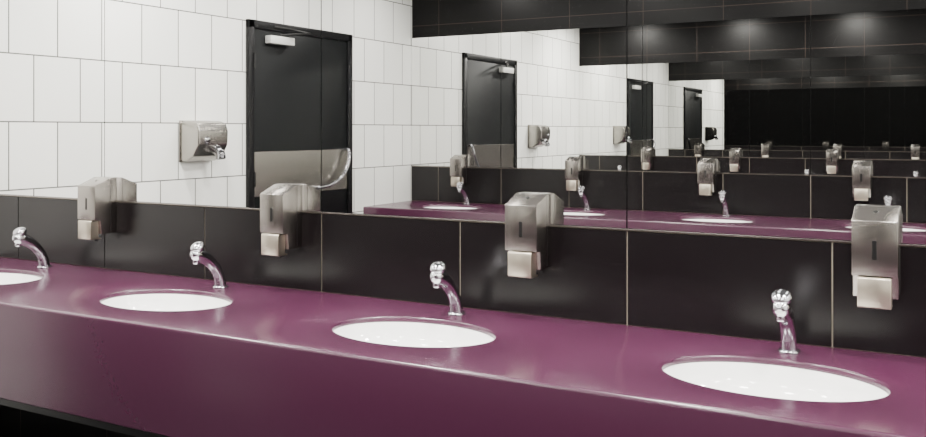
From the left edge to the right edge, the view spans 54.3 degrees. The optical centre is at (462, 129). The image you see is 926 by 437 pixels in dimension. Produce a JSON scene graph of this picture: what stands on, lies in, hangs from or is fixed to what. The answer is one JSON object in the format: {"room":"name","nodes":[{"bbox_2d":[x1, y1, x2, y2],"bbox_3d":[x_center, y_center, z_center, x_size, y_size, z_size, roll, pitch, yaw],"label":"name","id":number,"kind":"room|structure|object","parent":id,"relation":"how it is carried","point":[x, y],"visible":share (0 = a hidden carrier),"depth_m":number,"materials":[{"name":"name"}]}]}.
{"room":"public restroom","nodes":[
{"label":"public restroom","id":0,"kind":"room"},
{"bbox_2d":[0,405,135,436],"bbox_3d":[0.522,0.083,2.895,6.690,2.800,0.100,0,0,29],"label":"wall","id":1,"kind":"structure","parent":0,"point":[14,422],"depth_m":4.22,"materials":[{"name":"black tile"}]},
{"bbox_2d":[0,257,925,436],"bbox_3d":[0.321,0.808,2.531,6.489,0.390,0.732,0,0,29],"label":"countertop","id":2,"kind":"structure","parent":1,"relation":"attached to","point":[271,361],"depth_m":2.60,"materials":[{"name":"purple plastic"}]},
{"bbox_2d":[0,273,40,284],"bbox_3d":[-1.998,0.756,3.777,0.584,0.250,0.412,0,0,29],"label":"sink basin","id":3,"kind":"object","parent":2,"relation":"in","point":[5,278],"visible":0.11,"depth_m":3.96,"materials":[{"name":"white ceramic"}]},
{"bbox_2d":[12,227,51,267],"bbox_3d":[-1.893,0.517,3.966,0.062,0.191,0.183,0,0,29],"label":"faucet","id":4,"kind":"object","parent":2,"relation":"on","point":[20,237],"visible":1,"depth_m":3.94,"materials":[{"name":"silver metal"}]},
{"bbox_2d":[101,294,230,310],"bbox_3d":[-1.077,0.756,3.267,0.584,0.250,0.412,0,0,29],"label":"sink basin","id":5,"kind":"object","parent":2,"relation":"in","point":[149,302],"visible":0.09,"depth_m":3.45,"materials":[{"name":"white ceramic"}]},
{"bbox_2d":[190,241,228,288],"bbox_3d":[-0.972,0.517,3.456,0.062,0.191,0.183,0,0,29],"label":"faucet","id":6,"kind":"object","parent":2,"relation":"on","point":[198,254],"visible":1,"depth_m":3.43,"materials":[{"name":"silver metal"}]},
{"bbox_2d":[333,322,493,346],"bbox_3d":[-0.155,0.756,2.757,0.584,0.250,0.412,0,0,29],"label":"sink basin","id":7,"kind":"object","parent":2,"relation":"in","point":[410,334],"visible":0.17,"depth_m":2.93,"materials":[{"name":"white ceramic"}]},
{"bbox_2d":[430,261,465,315],"bbox_3d":[-0.051,0.517,2.946,0.062,0.191,0.183,0,0,29],"label":"faucet","id":8,"kind":"object","parent":2,"relation":"on","point":[439,277],"visible":1,"depth_m":2.92,"materials":[{"name":"silver metal"}]},
{"bbox_2d":[663,362,888,401],"bbox_3d":[0.766,0.756,2.247,0.584,0.250,0.412,0,0,29],"label":"sink basin","id":9,"kind":"object","parent":2,"relation":"in","point":[756,379],"visible":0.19,"depth_m":2.40,"materials":[{"name":"white ceramic"}]},
{"bbox_2d":[770,289,800,354],"bbox_3d":[0.871,0.517,2.437,0.062,0.191,0.183,0,0,29],"label":"faucet","id":10,"kind":"object","parent":2,"relation":"on","point":[781,299],"visible":1,"depth_m":2.41,"materials":[{"name":"silver metal"}]},
{"bbox_2d":[0,194,925,246],"bbox_3d":[0.494,0.312,2.845,6.489,0.005,0.014,0,0,29],"label":"trim","id":11,"kind":"structure","parent":1,"relation":"attached to","point":[629,229],"depth_m":2.95,"materials":[{"name":"silver metal"}]},
{"bbox_2d":[0,0,925,244],"bbox_3d":[0.495,-0.244,2.846,6.489,1.106,0.011,0,0,29],"label":"wall mirror","id":12,"kind":"object","parent":1,"relation":"attached to","point":[778,118],"visible":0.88,"depth_m":3.08,"materials":[{"name":"clear glass"}]},
{"bbox_2d":[0,195,925,357],"bbox_3d":[0.495,0.462,2.846,6.489,0.303,0.012,0,0,29],"label":"tile backsplash","id":13,"kind":"structure","parent":1,"relation":"attached to","point":[697,283],"depth_m":2.96,"materials":[{"name":"black tile"}]},
{"bbox_2d":[78,177,115,240],"bbox_3d":[-1.597,0.345,3.927,0.113,0.275,0.122,0,0,29],"label":"soap dispenser","id":14,"kind":"object","parent":13,"relation":"attached to","point":[97,195],"visible":1,"depth_m":3.89,"materials":[{"name":"silver metal"}]},
{"bbox_2d":[260,184,301,256],"bbox_3d":[-0.694,0.345,3.427,0.113,0.275,0.122,0,0,29],"label":"soap dispenser","id":15,"kind":"object","parent":13,"relation":"attached to","point":[280,204],"visible":1,"depth_m":3.39,"materials":[{"name":"silver metal"}]},
{"bbox_2d":[505,192,549,278],"bbox_3d":[0.209,0.345,2.928,0.113,0.275,0.122,0,0,29],"label":"soap dispenser","id":16,"kind":"object","parent":13,"relation":"attached to","point":[527,215],"visible":1,"depth_m":2.89,"materials":[{"name":"silver metal"}]},
{"bbox_2d":[851,205,899,309],"bbox_3d":[1.112,0.345,2.428,0.113,0.275,0.122,0,0,29],"label":"soap dispenser","id":17,"kind":"object","parent":13,"relation":"attached to","point":[875,230],"visible":1,"depth_m":2.39,"materials":[{"name":"silver metal"}]}
]}

